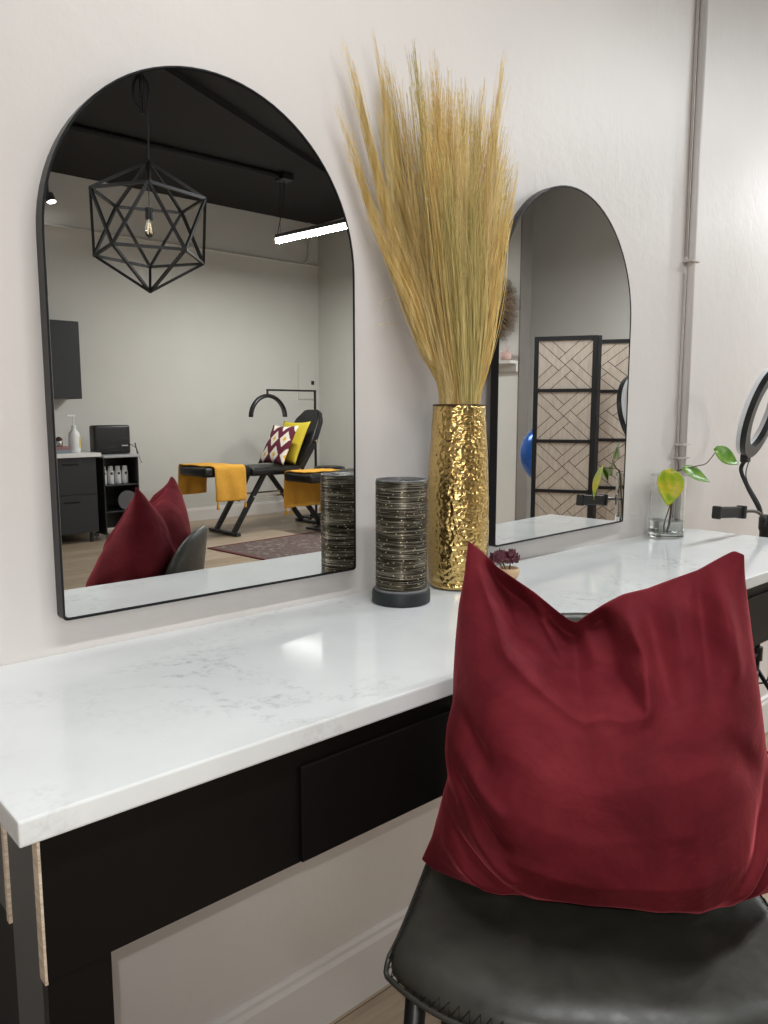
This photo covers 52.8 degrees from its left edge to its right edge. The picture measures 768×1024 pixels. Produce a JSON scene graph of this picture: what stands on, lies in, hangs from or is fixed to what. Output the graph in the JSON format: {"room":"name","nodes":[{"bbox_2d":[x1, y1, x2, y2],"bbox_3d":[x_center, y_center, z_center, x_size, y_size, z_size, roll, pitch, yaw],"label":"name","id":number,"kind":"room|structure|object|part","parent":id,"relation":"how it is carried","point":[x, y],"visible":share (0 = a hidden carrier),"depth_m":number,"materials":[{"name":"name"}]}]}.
{"room":"service shop","nodes":[
{"label":"service shop","id":0,"kind":"room"},
{"bbox_2d":[0,0,767,1023],"bbox_3d":[0.923,-0.882,2.465,10.200,3.740,0.120,-7,10,-42],"label":"wall","id":1,"kind":"structure","parent":0,"point":[599,101],"depth_m":1.64,"materials":[{"name":"paint"}]},
{"bbox_2d":[36,66,355,620],"bbox_3d":[-0.284,-0.292,1.342,0.590,0.876,0.025,-7,10,-42],"label":"mirror","id":2,"kind":"object","parent":1,"relation":"attached to","point":[195,258],"visible":1,"depth_m":1.29,"materials":[{"name":"black mirror"}]},
{"bbox_2d":[208,694,767,1023],"bbox_3d":[0.968,0.903,2.647,10.000,0.152,0.016,-7,10,-42],"label":"baseboard","id":3,"kind":"structure","parent":1,"relation":"attached to","point":[331,985],"depth_m":1.67,"materials":[{"name":"white"}]},
{"bbox_2d":[488,185,630,546],"bbox_3d":[0.476,-0.381,2.009,0.617,0.880,0.021,-7,10,-44],"label":"mirror","id":4,"kind":"object","parent":1,"relation":"attached to","point":[560,363],"visible":0.84,"depth_m":1.97,"materials":[{"name":"black mirror"}]},
{"bbox_2d":[673,0,708,473],"bbox_3d":[0.955,-1.337,2.332,0.054,2.805,0.032,-7,10,-42],"label":"conduit","id":5,"kind":"object","parent":1,"relation":"attached to","point":[702,8],"visible":0.95,"depth_m":2.38,"materials":[{"name":"grey metal"}]},
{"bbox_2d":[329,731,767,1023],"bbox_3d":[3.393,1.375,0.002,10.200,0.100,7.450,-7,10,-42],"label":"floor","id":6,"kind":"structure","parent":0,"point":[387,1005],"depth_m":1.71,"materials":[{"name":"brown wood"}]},
{"bbox_2d":[0,582,767,1023],"bbox_3d":[0.315,0.646,1.698,2.178,0.907,0.484,-7,10,-42],"label":"vanity desk","id":7,"kind":"object","parent":6,"relation":"on","point":[71,899],"visible":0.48,"depth_m":0.87,"materials":[{"name":"black paint"}]},
{"bbox_3d":[-0.523,0.358,0.978,0.017,0.150,0.364,-7,10,-42],"label":"rail","id":8,"kind":"part","parent":7,"relation":"part of","materials":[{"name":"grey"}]},
{"bbox_3d":[-0.482,0.804,1.065,0.038,0.757,0.340,-7,10,-42],"label":"panel","id":9,"kind":"part","parent":7,"relation":"part of","materials":[{"name":"black wood"}]},
{"bbox_3d":[-0.358,0.755,0.861,0.042,0.907,0.089,-7,10,-42],"label":"post","id":10,"kind":"part","parent":7,"relation":"part of","materials":[{"name":"grey wood"}]},
{"bbox_3d":[-0.315,0.830,0.841,0.065,0.763,0.015,-7,10,-42],"label":"leg","id":11,"kind":"part","parent":7,"relation":"part of","materials":[{"name":"black paint"}]},
{"bbox_3d":[0.120,0.349,1.158,0.603,0.124,0.007,-7,10,-42],"label":"drawer","id":12,"kind":"part","parent":7,"relation":"part of","materials":[{"name":"black paint"}]},
{"bbox_2d":[0,528,767,847],"bbox_3d":[0.317,0.183,1.637,2.215,0.026,0.490,-7,10,-42],"label":"countertop","id":13,"kind":"structure","parent":7,"relation":"on","point":[89,735],"depth_m":1.09,"materials":[{"name":"white stone"}]},
{"bbox_2d":[372,477,429,607],"bbox_3d":[0.035,0.057,1.542,0.117,0.247,0.117,-7,10,-42],"label":"lamp","id":14,"kind":"object","parent":13,"relation":"on","point":[401,503],"visible":1,"depth_m":1.50,"materials":[{"name":"black stone"}]},
{"bbox_2d":[376,477,426,482],"bbox_3d":[0.035,-0.064,1.526,0.103,0.003,0.103,-7,10,-42],"label":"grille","id":15,"kind":"object","parent":14,"relation":"attached to","point":[384,479],"depth_m":1.51,"materials":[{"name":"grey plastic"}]},
{"bbox_2d":[427,404,488,590],"bbox_3d":[0.160,-0.034,1.670,0.134,0.394,0.134,-7,10,-42],"label":"vase","id":16,"kind":"object","parent":13,"relation":"on","point":[458,479],"visible":0.94,"depth_m":1.62,"materials":[{"name":"gold metal"}]},
{"bbox_2d":[334,28,519,403],"bbox_3d":[0.122,-0.454,1.574,0.460,1.055,0.140,-5,9,-34],"label":"dried grass","id":17,"kind":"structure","parent":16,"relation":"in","point":[451,301],"depth_m":1.56,"materials":[{"name":"beige plant"}]},
{"bbox_2d":[489,548,519,578],"bbox_3d":[0.275,0.117,1.754,0.075,0.072,0.052,-7,10,-42],"label":"potted plant","id":18,"kind":"object","parent":13,"relation":"on","point":[510,556],"visible":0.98,"depth_m":1.75,"materials":[{"name":"purple plant"}]},
{"bbox_3d":[0.284,0.139,1.765,0.052,0.026,0.052,-7,10,-42],"label":"pot","id":19,"kind":"part","parent":18,"relation":"part of","materials":[{"name":"beige ceramic"}]},
{"bbox_2d":[648,473,686,538],"bbox_3d":[0.858,-0.019,2.343,0.103,0.189,0.103,-7,10,-42],"label":"glass vase","id":20,"kind":"object","parent":13,"relation":"on","point":[665,522],"visible":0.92,"depth_m":2.31,"materials":[{"name":"clear glass"}]},
{"bbox_2d":[657,445,737,505],"bbox_3d":[0.916,-0.067,2.301,0.321,0.261,0.091,-5,9,-32],"label":"plant cutting","id":21,"kind":"object","parent":20,"relation":"in","point":[670,483],"visible":0.98,"depth_m":2.22,"materials":[{"name":"green plant"}]},
{"bbox_3d":[0.896,-0.059,2.303,0.186,0.244,0.061,-4,8,-28],"label":"stem","id":22,"kind":"part","parent":21,"relation":"part of","materials":[{"name":"brown"}]},
{"bbox_3d":[0.746,0.276,1.719,0.625,0.124,0.007,-7,10,-42],"label":"drawer","id":23,"kind":"part","parent":7,"relation":"part of","materials":[{"name":"black paint"}]},
{"bbox_2d":[383,612,767,1023],"bbox_3d":[0.277,0.676,1.040,0.542,1.021,0.427,1,7,8],"label":"counter stool","id":24,"kind":"object","parent":6,"relation":"on","point":[461,952],"visible":0.34,"depth_m":0.92,"materials":[{"name":"grey leather"}]},
{"bbox_3d":[0.021,0.875,0.959,0.027,0.644,0.094,6,10,39],"label":"leg","id":25,"kind":"part","parent":24,"relation":"part of","materials":[{"name":"black metal"}]},
{"bbox_3d":[0.291,0.347,1.103,0.421,0.386,0.140,1,7,8],"label":"backrest","id":26,"kind":"part","parent":24,"relation":"part of","materials":[{"name":"grey leather"}]},
{"bbox_3d":[0.272,0.531,0.987,0.511,0.065,0.343,1,7,8],"label":"seat","id":27,"kind":"part","parent":24,"relation":"part of","materials":[{"name":"grey leather"}]},
{"bbox_2d":[422,541,767,913],"bbox_3d":[0.288,0.276,0.987,0.487,0.458,0.253,2,8,13],"label":"throw pillow","id":28,"kind":"object","parent":24,"relation":"on","point":[616,756],"visible":1,"depth_m":0.93,"materials":[{"name":"red fabric"}]},
{"bbox_2d":[712,368,767,753],"bbox_3d":[1.229,0.282,2.381,0.422,1.444,0.532,4,8,28],"label":"stand","id":29,"kind":"object","parent":6,"relation":"on","point":[747,448],"visible":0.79,"depth_m":2.39,"materials":[{"name":"black plastic"}]},
{"bbox_2d":[736,368,767,453],"bbox_3d":[1.181,-0.315,2.443,0.084,0.274,0.280,6,10,40],"label":"diffuser","id":30,"kind":"object","parent":29,"relation":"attached to","point":[744,445],"depth_m":2.36,"materials":[{"name":"white"}]},
{"bbox_3d":[1.195,-0.038,2.478,0.075,0.266,0.020,3,8,22],"label":"power cord","id":31,"kind":"part","parent":29,"relation":"part of","materials":[{"name":"black plastic"}]},
{"bbox_3d":[1.153,0.018,2.399,0.018,0.070,0.219,7,10,43],"label":"phone arm","id":32,"kind":"part","parent":29,"relation":"part of","materials":[{"name":"black plastic"}]},
{"bbox_3d":[1.217,0.467,2.538,0.070,0.045,0.036,-7,10,-42],"label":"clamp knob","id":33,"kind":"part","parent":29,"relation":"part of","materials":[{"name":"black plastic"}]},
{"bbox_3d":[1.383,0.748,2.579,0.313,0.470,0.015,0,7,3],"label":"leg","id":34,"kind":"part","parent":29,"relation":"part of","materials":[{"name":"black plastic"}]}
]}

